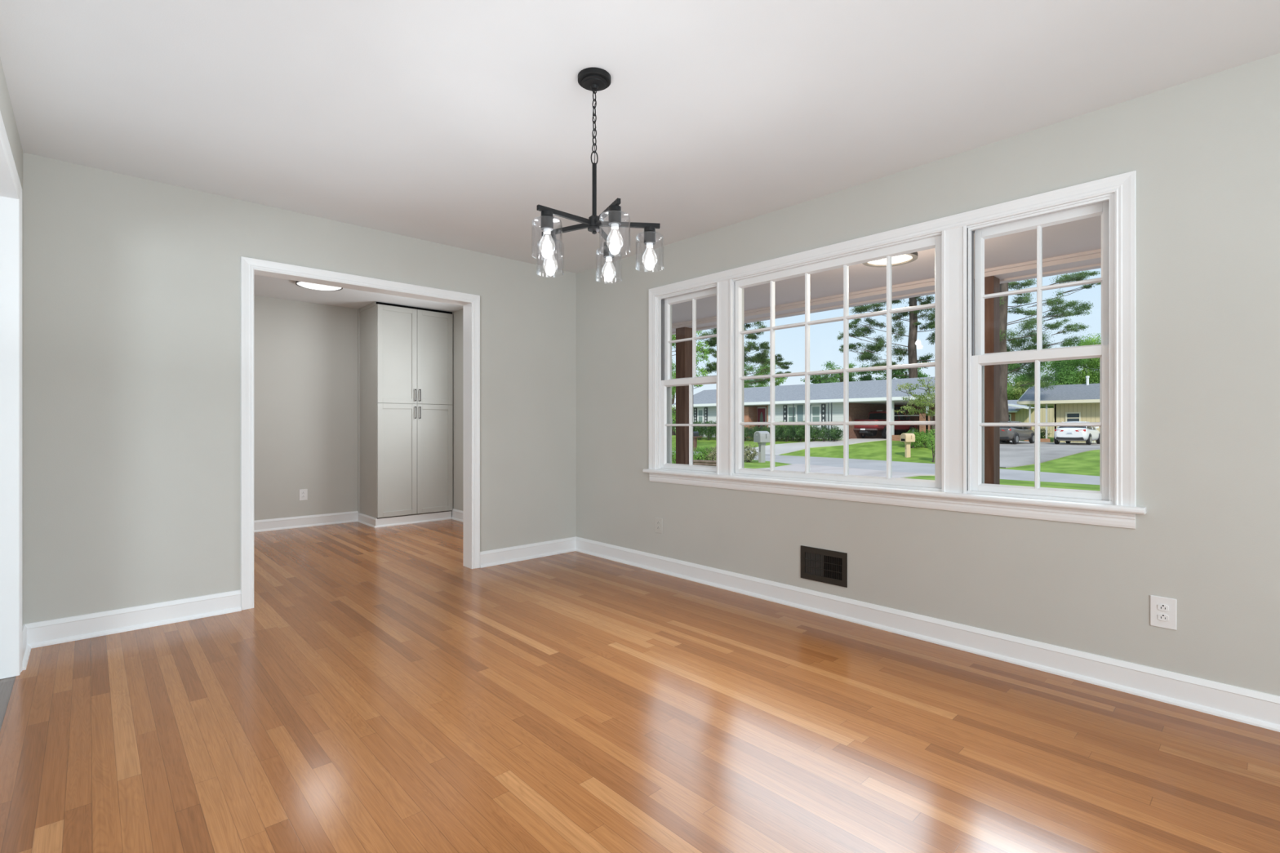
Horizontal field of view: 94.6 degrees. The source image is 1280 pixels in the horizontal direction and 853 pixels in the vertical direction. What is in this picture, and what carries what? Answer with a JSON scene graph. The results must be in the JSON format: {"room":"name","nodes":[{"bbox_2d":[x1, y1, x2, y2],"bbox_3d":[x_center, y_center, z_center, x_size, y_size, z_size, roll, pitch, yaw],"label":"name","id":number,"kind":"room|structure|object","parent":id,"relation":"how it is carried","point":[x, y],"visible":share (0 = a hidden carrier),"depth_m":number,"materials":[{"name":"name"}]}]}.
{"room":"dining room","nodes":[
{"label":"dining room","id":0,"kind":"room"},
{"bbox_2d":[0,57,22,626],"bbox_3d":[-0.829,-0.126,0.454,0.120,2.440,6.595,0,0,-43],"label":"wall","id":1,"kind":"structure","parent":0,"point":[6,107],"depth_m":2.56,"materials":[{"name":"beige paint"}]},
{"bbox_2d":[0,111,22,679],"bbox_3d":[-1.803,0.017,1.499,0.158,2.155,2.986,0,0,-43],"label":"trim","id":2,"kind":"structure","parent":1,"relation":"attached to","point":[11,188],"depth_m":2.57,"materials":[{"name":"white paint"}]},
{"bbox_2d":[22,624,31,670],"bbox_3d":[-2.895,1.035,2.779,0.030,0.119,0.376,0,0,-43],"label":"baseboard","id":3,"kind":"structure","parent":1,"relation":"attached to","point":[26,649],"depth_m":2.79,"materials":[{"name":"white paint"}]},
{"bbox_2d":[22,152,576,624],"bbox_3d":[-3.278,-0.126,2.760,7.572,2.440,0.118,0,0,-43],"label":"wall","id":4,"kind":"structure","parent":0,"point":[131,285],"depth_m":3.30,"materials":[{"name":"beige paint"}]},
{"bbox_2d":[24,590,241,648],"bbox_3d":[-2.696,1.035,3.201,0.896,0.119,0.030,0,0,-43],"label":"baseboard","id":5,"kind":"structure","parent":4,"relation":"attached to","point":[52,632],"depth_m":3.17,"materials":[{"name":"white paint"}]},
{"bbox_2d":[240,256,479,610],"bbox_3d":[-1.852,0.043,4.090,1.549,2.103,0.156,0,0,-43],"label":"trim","id":6,"kind":"structure","parent":4,"relation":"attached to","point":[470,303],"depth_m":3.90,"materials":[{"name":"white paint"}]},
{"bbox_2d":[480,536,576,568],"bbox_3d":[-0.895,1.035,4.882,0.932,0.119,0.030,0,0,-43],"label":"baseboard","id":7,"kind":"structure","parent":4,"relation":"attached to","point":[531,551],"depth_m":4.85,"materials":[{"name":"white paint"}]},
{"bbox_2d":[253,295,431,520],"bbox_3d":[-4.204,-0.126,5.952,4.572,2.440,0.100,0,0,-43],"label":"wall","id":8,"kind":"structure","parent":0,"point":[305,353],"depth_m":6.40,"materials":[{"name":"beige paint"}]},
{"bbox_2d":[299,488,307,500],"bbox_3d":[-3.645,0.747,6.400,0.080,0.122,0.008,0,0,-43],"label":"outlet","id":9,"kind":"object","parent":8,"relation":"attached to","point":[304,492],"visible":1,"depth_m":6.40,"materials":[{"name":"white plastic"}]},
{"bbox_2d":[253,511,358,532],"bbox_3d":[-4.489,1.035,5.598,3.472,0.119,0.030,0,0,-43],"label":"baseboard","id":10,"kind":"structure","parent":8,"relation":"attached to","point":[267,525],"depth_m":6.40,"materials":[{"name":"white paint"}]},
{"bbox_2d":[0,519,1279,852],"bbox_3d":[-2.003,1.135,1.393,7.572,0.080,9.770,0,0,-43],"label":"floor","id":11,"kind":"structure","parent":0,"point":[379,691],"depth_m":2.10,"materials":[{"name":"brown wood"}]},
{"bbox_2d":[357,302,453,528],"bbox_3d":[-2.710,-0.125,6.851,0.898,2.439,0.620,0,0,-43],"label":"pantry cabinet","id":12,"kind":"object","parent":11,"relation":"on","point":[405,353],"visible":1,"depth_m":6.63,"materials":[{"name":"beige paint"}]},
{"bbox_2d":[0,0,1279,311],"bbox_3d":[-2.003,-1.395,1.393,7.572,0.100,9.770,0,0,-43],"label":"ceiling","id":13,"kind":"structure","parent":0,"point":[449,122],"depth_m":2.37,"materials":[{"name":"white paint"}]},
{"bbox_2d":[295,280,342,290],"bbox_3d":[-3.019,-1.325,5.567,0.394,0.040,0.394,0,0,-43],"label":"recessed light","id":14,"kind":"object","parent":13,"relation":"in","point":[305,285],"visible":0.58,"depth_m":5.56,"materials":[{"name":"white glass"}]},
{"bbox_2d":[531,66,663,282],"bbox_3d":[-0.168,-0.979,2.261,0.519,0.732,0.499,0,0,-24],"label":"chandelier","id":15,"kind":"object","parent":13,"relation":"hanging from","point":[594,79],"visible":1,"depth_m":2.27,"materials":[{"name":"black metal"}]},
{"bbox_2d":[540,210,553,231],"bbox_3d":[-0.336,-0.742,2.136,0.045,0.060,0.045,0,0,-43],"label":"socket","id":16,"kind":"object","parent":15,"relation":"attached to","point":[546,221],"depth_m":2.12,"materials":[{"name":"black metal"}]},
{"bbox_2d":[544,233,555,251],"bbox_3d":[-0.362,-0.742,2.388,0.045,0.060,0.045,0,0,-43],"label":"bulb","id":17,"kind":"object","parent":15,"relation":"attached to","point":[552,245],"depth_m":2.37,"materials":[{"name":"white glass"}]},
{"bbox_2d":[603,241,613,257],"bbox_3d":[-0.131,-0.742,2.490,0.045,0.060,0.045,0,0,-43],"label":"socket","id":18,"kind":"object","parent":15,"relation":"attached to","point":[607,253],"depth_m":2.47,"materials":[{"name":"black metal"}]},
{"bbox_2d":[608,204,621,226],"bbox_3d":[-0.089,-0.742,2.084,0.045,0.060,0.045,0,0,-43],"label":"socket","id":19,"kind":"object","parent":15,"relation":"attached to","point":[614,215],"depth_m":2.07,"materials":[{"name":"black metal"}]},
{"bbox_2d":[644,226,655,244],"bbox_3d":[0.038,-0.742,2.303,0.045,0.060,0.045,0,0,-43],"label":"socket","id":20,"kind":"object","parent":15,"relation":"attached to","point":[649,233],"depth_m":2.28,"materials":[{"name":"black metal"}]},
{"bbox_2d":[434,53,1279,696],"bbox_3d":[0.684,-0.126,3.968,0.130,2.440,9.670,0,0,-43],"label":"wall","id":21,"kind":"structure","parent":0,"point":[1204,152],"depth_m":2.48,"materials":[{"name":"beige paint"}]},
{"bbox_2d":[451,508,462,522],"bbox_3d":[-1.435,1.035,6.123,0.030,0.119,2.287,0,0,-43],"label":"baseboard","id":22,"kind":"structure","parent":21,"relation":"attached to","point":[457,515],"depth_m":6.85,"materials":[{"name":"white paint"}]},
{"bbox_2d":[655,517,662,533],"bbox_3d":[0.141,0.750,4.450,0.008,0.115,0.076,0,0,-43],"label":"outlet","id":23,"kind":"object","parent":21,"relation":"attached to","point":[659,522],"visible":1,"depth_m":4.44,"materials":[{"name":"grey plastic"}]},
{"bbox_2d":[657,284,716,471],"bbox_3d":[0.377,-0.326,4.293,0.116,1.287,0.584,0,0,-43],"label":"window","id":24,"kind":"structure","parent":21,"relation":"in","point":[664,424],"depth_m":4.46,"materials":[{"name":"white paint"}]},
{"bbox_2d":[800,545,847,587],"bbox_3d":[1.070,0.818,3.453,0.009,0.194,0.296,0,0,-43],"label":"air vent","id":25,"kind":"object","parent":21,"relation":"in","point":[824,566],"visible":1,"depth_m":3.45,"materials":[{"name":"brown metal"}]},
{"bbox_2d":[734,235,942,488],"bbox_3d":[1.119,-0.326,3.511,0.098,1.287,1.335,0,0,-43],"label":"window","id":26,"kind":"structure","parent":21,"relation":"in","point":[935,242],"depth_m":3.40,"materials":[{"name":"white paint"}]},
{"bbox_2d":[642,170,1146,528],"bbox_3d":[1.083,-0.311,3.498,0.169,1.469,2.934,0,0,-43],"label":"trim","id":27,"kind":"structure","parent":21,"relation":"attached to","point":[954,495],"depth_m":2.92,"materials":[{"name":"white paint"}]},
{"bbox_2d":[575,537,1279,732],"bbox_3d":[1.674,1.035,2.789,0.030,0.119,6.595,0,0,-43],"label":"baseboard","id":28,"kind":"structure","parent":21,"relation":"attached to","point":[1254,708],"depth_m":2.78,"materials":[{"name":"white paint"}]},
{"bbox_2d":[968,195,1111,501],"bbox_3d":[1.837,-0.326,2.728,0.116,1.287,0.556,0,0,-43],"label":"window","id":29,"kind":"structure","parent":21,"relation":"in","point":[976,362],"depth_m":2.73,"materials":[{"name":"white paint"}]},
{"bbox_2d":[1150,595,1177,630],"bbox_3d":[2.090,0.746,2.360,0.008,0.123,0.080,0,0,-43],"label":"outlet","id":30,"kind":"object","parent":21,"relation":"attached to","point":[1163,611],"visible":1,"depth_m":2.36,"materials":[{"name":"white plastic"}]},
{"bbox_2d":[1157,613,1168,621],"bbox_3d":[2.088,0.765,2.359,0.004,0.028,0.034,0,0,-43],"label":"receptacle","id":31,"kind":"object","parent":30,"relation":"attached to","point":[1161,617],"depth_m":2.36,"materials":[{"name":"white plastic"}]},
{"bbox_2d":[1157,604,1168,611],"bbox_3d":[2.088,0.726,2.359,0.004,0.028,0.034,0,0,-43],"label":"receptacle","id":32,"kind":"object","parent":30,"relation":"attached to","point":[1161,607],"depth_m":2.36,"materials":[{"name":"white plastic"}]},
{"bbox_2d":[671,215,1101,324],"bbox_3d":[1.770,-1.200,4.181,1.748,0.120,12.700,0,0,-43],"label":"ceiling","id":33,"kind":"structure","parent":0,"point":[1082,235],"depth_m":4.36,"materials":[{"name":"paint"}]},
{"bbox_2d":[671,248,1101,334],"bbox_3d":[2.323,-1.168,4.697,0.275,0.185,12.700,0,0,-43],"label":"beam","id":34,"kind":"structure","parent":33,"relation":"attached to","point":[1090,260],"depth_m":4.81,"materials":[{"name":"paint"}]},
{"bbox_2d":[862,252,917,266],"bbox_3d":[1.534,-1.079,3.633,0.316,0.122,0.316,0,0,-43],"label":"porch light","id":35,"kind":"object","parent":33,"relation":"attached to","point":[910,257],"visible":0.3,"depth_m":3.68,"materials":[{"name":"white glass"}]},
{"bbox_3d":[1.799,1.345,4.208,1.828,0.100,12.700,0,0,-43],"label":"floor","id":36,"kind":"structure","parent":0,"visible":0},
{"bbox_2d":[675,327,692,464],"bbox_3d":[0.498,0.102,6.606,0.148,2.385,0.148,0,0,-43],"label":"porch post","id":37,"kind":"object","parent":36,"relation":"on","point":[683,349],"visible":0.4,"depth_m":6.55,"materials":[{"name":"brown wood"}]},
{"bbox_2d":[984,275,999,484],"bbox_3d":[2.569,0.102,4.385,0.148,2.385,0.148,0,0,-43],"label":"porch post","id":38,"kind":"object","parent":36,"relation":"on","point":[992,283],"visible":0.25,"depth_m":4.31,"materials":[{"name":"brown wood"}]},
{"label":"outside","id":39,"kind":"structure","parent":0,"visible":0},
{"bbox_2d":[759,463,934,478],"bbox_3d":[7.426,1.704,12.124,17.200,0.380,19.600,0,0,-43],"label":"driveway","id":40,"kind":"structure","parent":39,"point":[795,467],"depth_m":19.70,"materials":[{"name":"concrete"}]},
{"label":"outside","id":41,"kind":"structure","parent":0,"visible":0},
{"bbox_2d":[744,437,886,455],"bbox_3d":[13.261,1.375,39.815,15.202,1.030,5.392,0,0,-14],"label":"driveway","id":42,"kind":"structure","parent":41,"point":[784,448],"depth_m":38.93,"materials":[{"name":"concrete"}]},
{"bbox_2d":[853,410,917,438],"bbox_3d":[17.294,-0.111,41.554,6.096,1.960,2.400,0,0,-43],"label":"pickup truck","id":43,"kind":"object","parent":42,"relation":"on","point":[875,415],"visible":0.54,"depth_m":40.79,"materials":[{"name":"red paint"}]},
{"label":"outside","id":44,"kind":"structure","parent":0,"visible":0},
{"bbox_2d":[1000,440,1099,467],"bbox_3d":[22.692,1.474,34.022,21.600,0.829,8.000,0,0,-43],"label":"driveway","id":45,"kind":"structure","parent":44,"point":[1022,453],"depth_m":29.96,"materials":[{"name":"grey concrete"}]},
{"bbox_2d":[1000,421,1034,444],"bbox_3d":[24.423,0.412,38.954,4.364,1.460,1.960,0,0,-37],"label":"car","id":46,"kind":"object","parent":45,"relation":"on","point":[1014,433],"visible":0.59,"depth_m":37.60,"materials":[{"name":"grey paint"}]},
{"bbox_2d":[1053,421,1099,444],"bbox_3d":[28.290,0.434,38.113,4.650,1.460,1.961,0,0,-43],"label":"car","id":47,"kind":"object","parent":45,"relation":"on","point":[1087,434],"visible":0.88,"depth_m":36.74,"materials":[{"name":"white paint"}]},
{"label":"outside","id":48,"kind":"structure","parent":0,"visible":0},
{"bbox_2d":[671,430,1099,490],"bbox_3d":[29.141,1.370,75.047,135.000,0.950,150.000,0,0,-43],"label":"lawn","id":49,"kind":"structure","parent":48,"point":[1086,463],"depth_m":30.88,"materials":[{"name":"green plant"}]},
{"bbox_2d":[671,359,675,435],"bbox_3d":[2.206,-2.892,57.022,4.941,8.030,3.682,0,0,23],"label":"leafy tree","id":50,"kind":"object","parent":49,"relation":"on","point":[673,367],"visible":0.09,"depth_m":56.84,"materials":[{"name":"green plant"}]},
{"bbox_2d":[671,447,675,463],"bbox_3d":[1.594,1.201,24.192,0.942,0.862,0.834,0,0,6],"label":"bush","id":51,"kind":"object","parent":49,"relation":"on","point":[673,453],"visible":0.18,"depth_m":24.07,"materials":[{"name":"green plant"}]},
{"bbox_2d":[671,330,710,422],"bbox_3d":[2.429,-2.692,37.078,3.017,9.496,4.508,0,0,-43],"label":"leafy tree","id":52,"kind":"object","parent":49,"relation":"on","point":[673,338],"visible":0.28,"depth_m":36.60,"materials":[{"name":"green plant"}]},
{"bbox_2d":[673,420,716,439],"bbox_3d":[4.765,0.307,47.663,1.437,1.796,5.274,0,0,-43],"label":"hedge","id":53,"kind":"object","parent":49,"relation":"on","point":[711,430],"visible":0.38,"depth_m":46.92,"materials":[{"name":"green plant"}]},
{"bbox_2d":[693,431,702,451],"bbox_3d":[3.982,1.165,42.490,0.600,1.540,0.812,0,0,-43],"label":"mailbox","id":54,"kind":"object","parent":49,"relation":"on","point":[695,434],"visible":0.68,"depth_m":42.45,"materials":[{"name":"brown wood"}]},
{"bbox_2d":[693,444,712,460],"bbox_3d":[2.519,1.203,24.222,0.973,0.884,0.841,0,0,-43],"label":"bush","id":55,"kind":"object","parent":49,"relation":"on","point":[700,455],"visible":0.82,"depth_m":24.09,"materials":[{"name":"green plant"}]},
{"bbox_2d":[693,459,716,466],"bbox_3d":[2.343,1.437,22.895,1.474,0.239,0.158,0,0,24],"label":"edging","id":56,"kind":"object","parent":49,"relation":"on","point":[695,462],"visible":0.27,"depth_m":22.78,"materials":[{"name":"beige stone"}]},
{"bbox_2d":[703,445,716,460],"bbox_3d":[3.038,1.217,24.202,0.958,0.873,0.877,0,0,-43],"label":"bush","id":57,"kind":"object","parent":49,"relation":"on","point":[713,455],"visible":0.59,"depth_m":24.06,"materials":[{"name":"green plant"}]},
{"bbox_2d":[697,320,794,385],"bbox_3d":[10.701,-6.486,62.425,10.787,15.212,5.310,0,0,1],"label":"oak tree","id":58,"kind":"object","parent":49,"relation":"on","point":[713,341],"visible":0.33,"depth_m":61.69,"materials":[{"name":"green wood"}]},
{"bbox_2d":[743,443,758,462],"bbox_3d":[4.170,1.181,25.195,1.883,1.008,1.294,0,0,16],"label":"bush","id":59,"kind":"object","parent":49,"relation":"on","point":[748,457],"visible":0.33,"depth_m":25.00,"materials":[{"name":"green plant"}]},
{"bbox_2d":[753,431,769,462],"bbox_3d":[5.150,0.929,24.987,0.545,1.430,0.435,0,0,-31],"label":"mailbox","id":60,"kind":"object","parent":49,"relation":"on","point":[762,437],"visible":0.91,"depth_m":24.89,"materials":[{"name":"grey plastic"}]},
{"bbox_2d":[743,357,786,387],"bbox_3d":[13.366,-3.472,69.871,8.622,9.188,5.128,0,0,4],"label":"leafy tree","id":61,"kind":"object","parent":49,"relation":"on","point":[766,381],"visible":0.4,"depth_m":69.52,"materials":[{"name":"green plant"}]},
{"bbox_2d":[743,425,795,441],"bbox_3d":[8.804,0.543,43.380,1.219,1.299,5.904,0,0,-45],"label":"hedge","id":62,"kind":"object","parent":49,"relation":"on","point":[778,432],"visible":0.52,"depth_m":42.33,"materials":[{"name":"green plant"}]},
{"bbox_2d":[774,420,813,439],"bbox_3d":[10.914,0.328,42.530,1.258,1.395,3.328,0,0,-43],"label":"bush","id":63,"kind":"object","parent":49,"relation":"on","point":[804,420],"visible":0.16,"depth_m":42.36,"materials":[{"name":"green plant"}]},
{"bbox_2d":[790,425,804,441],"bbox_3d":[11.083,0.487,40.992,1.209,1.333,1.559,0,0,-43],"label":"bush","id":64,"kind":"object","parent":49,"relation":"on","point":[800,433],"visible":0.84,"depth_m":40.80,"materials":[{"name":"green plant"}]},
{"bbox_2d":[671,377,934,440],"bbox_3d":[13.364,-1.085,46.148,9.500,4.360,21.540,0,0,-43],"label":"house","id":65,"kind":"structure","parent":49,"relation":"on","point":[826,399],"depth_m":42.26,"materials":[{"name":"white"}]},
{"bbox_2d":[693,408,697,422],"bbox_3d":[4.674,-0.866,49.782,0.050,1.320,0.330,0,0,-43],"label":"shutter","id":66,"kind":"object","parent":65,"relation":"hanging from","point":[695,409],"depth_m":49.71,"materials":[{"name":"grey paint"}]},
{"bbox_2d":[704,407,707,423],"bbox_3d":[5.462,-0.866,48.938,0.050,1.320,0.320,0,0,-43],"label":"shutter","id":67,"kind":"object","parent":65,"relation":"hanging from","point":[705,408],"depth_m":48.92,"materials":[{"name":"grey paint"}]},
{"bbox_2d":[782,404,786,422],"bbox_3d":[10.656,-0.691,43.369,0.050,1.670,0.310,0,0,-43],"label":"shutter","id":68,"kind":"object","parent":65,"relation":"hanging from","point":[784,406],"depth_m":43.35,"materials":[{"name":"grey paint"}]},
{"bbox_2d":[821,404,825,427],"bbox_3d":[12.767,-0.691,41.106,0.050,1.670,0.300,0,0,-43],"label":"shutter","id":69,"kind":"object","parent":65,"relation":"hanging from","point":[823,406],"depth_m":41.08,"materials":[{"name":"grey paint"}]},
{"bbox_2d":[892,435,900,440],"bbox_3d":[16.133,0.784,37.168,0.200,0.420,0.850,0,0,-43],"label":"brick planter","id":70,"kind":"object","parent":65,"relation":"on","point":[895,437],"depth_m":37.10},
{"bbox_2d":[800,369,839,383],"bbox_3d":[18.079,-2.272,60.118,3.082,6.765,3.548,0,0,-43],"label":"leafy tree","id":71,"kind":"object","parent":49,"relation":"on","point":[817,377],"visible":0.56,"depth_m":59.89,"materials":[{"name":"green plant"}]},
{"bbox_2d":[809,425,843,441],"bbox_3d":[12.424,0.506,39.825,1.336,1.219,2.736,0,0,-43],"label":"bush","id":72,"kind":"object","parent":49,"relation":"on","point":[816,433],"visible":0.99,"depth_m":39.52,"materials":[{"name":"green plant"}]},
{"bbox_2d":[817,360,857,383],"bbox_3d":[20.104,-2.756,60.447,4.331,7.730,4.578,0,0,-10],"label":"leafy tree","id":73,"kind":"object","parent":49,"relation":"on","point":[840,375],"visible":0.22,"depth_m":59.74,"materials":[{"name":"green plant"}]},
{"bbox_2d":[854,362,886,381],"bbox_3d":[23.551,-2.634,60.107,4.086,7.483,4.342,0,0,24],"label":"leafy tree","id":74,"kind":"object","parent":49,"relation":"on","point":[868,377],"visible":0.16,"depth_m":59.79,"materials":[{"name":"green plant"}]},
{"bbox_2d":[837,294,934,377],"bbox_3d":[22.571,-6.754,50.857,11.591,15.720,5.902,0,0,-19],"label":"pine tree","id":75,"kind":"object","parent":49,"relation":"on","point":[912,343],"visible":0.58,"depth_m":50.73,"materials":[{"name":"green plant"}]},
{"bbox_2d":[882,364,930,378],"bbox_3d":[27.081,-2.608,60.163,4.896,7.445,4.417,0,0,-25],"label":"leafy tree","id":76,"kind":"object","parent":49,"relation":"on","point":[894,373],"visible":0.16,"depth_m":59.60,"materials":[{"name":"green plant"}]},
{"bbox_2d":[900,433,915,457],"bbox_3d":[14.442,1.090,31.891,0.545,1.400,0.535,0,0,-9],"label":"mailbox","id":77,"kind":"object","parent":49,"relation":"on","point":[907,438],"visible":0.92,"depth_m":31.80,"materials":[{"name":"beige plastic"}]},
{"bbox_2d":[893,377,934,437],"bbox_3d":[16.295,-0.538,33.087,4.088,4.364,2.413,0,0,-25],"label":"dogwood","id":78,"kind":"object","parent":49,"relation":"on","point":[924,398],"visible":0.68,"depth_m":32.86,"materials":[{"name":"green plant"}]},
{"bbox_2d":[898,427,933,448],"bbox_3d":[16.151,0.716,34.147,2.234,1.244,1.475,0,0,2],"label":"bush","id":79,"kind":"object","parent":49,"relation":"on","point":[921,437],"visible":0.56,"depth_m":33.96,"materials":[{"name":"green plant"}]},
{"bbox_2d":[925,426,934,462],"bbox_3d":[14.937,0.949,29.355,1.337,1.832,0.992,0,0,10],"label":"bush","id":80,"kind":"object","parent":49,"relation":"on","point":[932,442],"visible":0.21,"depth_m":29.49,"materials":[{"name":"green plant"}]},
{"bbox_2d":[1007,380,1041,408],"bbox_3d":[52.257,-2.507,82.244,10.188,7.840,9.724,0,0,-43],"label":"leafy tree","id":81,"kind":"object","parent":49,"relation":"on","point":[1020,392],"visible":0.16,"depth_m":79.87,"materials":[{"name":"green plant"}]},
{"bbox_2d":[1007,363,1048,399],"bbox_3d":[51.984,-4.623,84.197,11.002,12.075,10.034,0,0,-43],"label":"leafy tree","id":82,"kind":"object","parent":49,"relation":"on","point":[1020,378],"visible":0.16,"depth_m":82.02,"materials":[{"name":"green plant"}]},
{"bbox_2d":[1007,400,1053,437],"bbox_3d":[38.111,-0.680,58.798,11.050,3.950,8.000,0,0,-43],"label":"house","id":83,"kind":"structure","parent":49,"relation":"on","point":[1017,412],"depth_m":55.73,"materials":[{"name":"yellow wood"}]},
{"bbox_2d":[1031,428,1050,438],"bbox_3d":[30.846,0.668,45.409,1.196,1.107,1.336,0,0,-43],"label":"bush","id":84,"kind":"object","parent":49,"relation":"on","point":[1042,435],"visible":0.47,"depth_m":45.13,"materials":[{"name":"green plant"}]},
{"bbox_2d":[1000,269,1101,442],"bbox_3d":[26.186,-6.239,40.901,9.905,15.189,7.082,0,0,-15],"label":"pine tree","id":85,"kind":"object","parent":49,"relation":"on","point":[1004,414],"visible":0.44,"depth_m":40.40,"materials":[{"name":"green plant"}]},
{"bbox_2d":[1017,375,1099,443],"bbox_3d":[37.343,-1.256,42.021,10.060,5.100,16.510,0,0,-43],"label":"house","id":86,"kind":"structure","parent":49,"relation":"on","point":[1070,402],"depth_m":43.16,"materials":[{"name":"beige"}]},
{"bbox_2d":[1040,358,1090,408],"bbox_3d":[55.755,-4.545,78.281,8.420,11.898,6.829,0,0,-43],"label":"leafy tree","id":87,"kind":"object","parent":49,"relation":"on","point":[1063,375],"visible":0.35,"depth_m":76.86,"materials":[{"name":"green plant"}]},
{"bbox_2d":[1041,343,1101,385],"bbox_3d":[59.878,-4.834,80.209,9.659,12.480,9.338,0,0,-43],"label":"leafy tree","id":88,"kind":"object","parent":49,"relation":"on","point":[1082,370],"visible":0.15,"depth_m":79.22,"materials":[{"name":"green plant"}]},
{"bbox_2d":[1076,332,1101,384],"bbox_3d":[61.909,-5.452,78.124,10.456,13.705,8.908,0,0,-43],"label":"leafy tree","id":89,"kind":"object","parent":49,"relation":"on","point":[1095,341],"visible":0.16,"depth_m":77.03,"materials":[{"name":"green plant"}]},
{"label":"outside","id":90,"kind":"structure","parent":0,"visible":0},
{"bbox_2d":[671,450,1099,484],"bbox_3d":[8.759,1.846,28.688,10.403,0.127,110.575,0,0,-39],"label":"street","id":91,"kind":"structure","parent":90,"point":[897,466],"depth_m":25.63,"materials":[{"name":"grey asphalt"}]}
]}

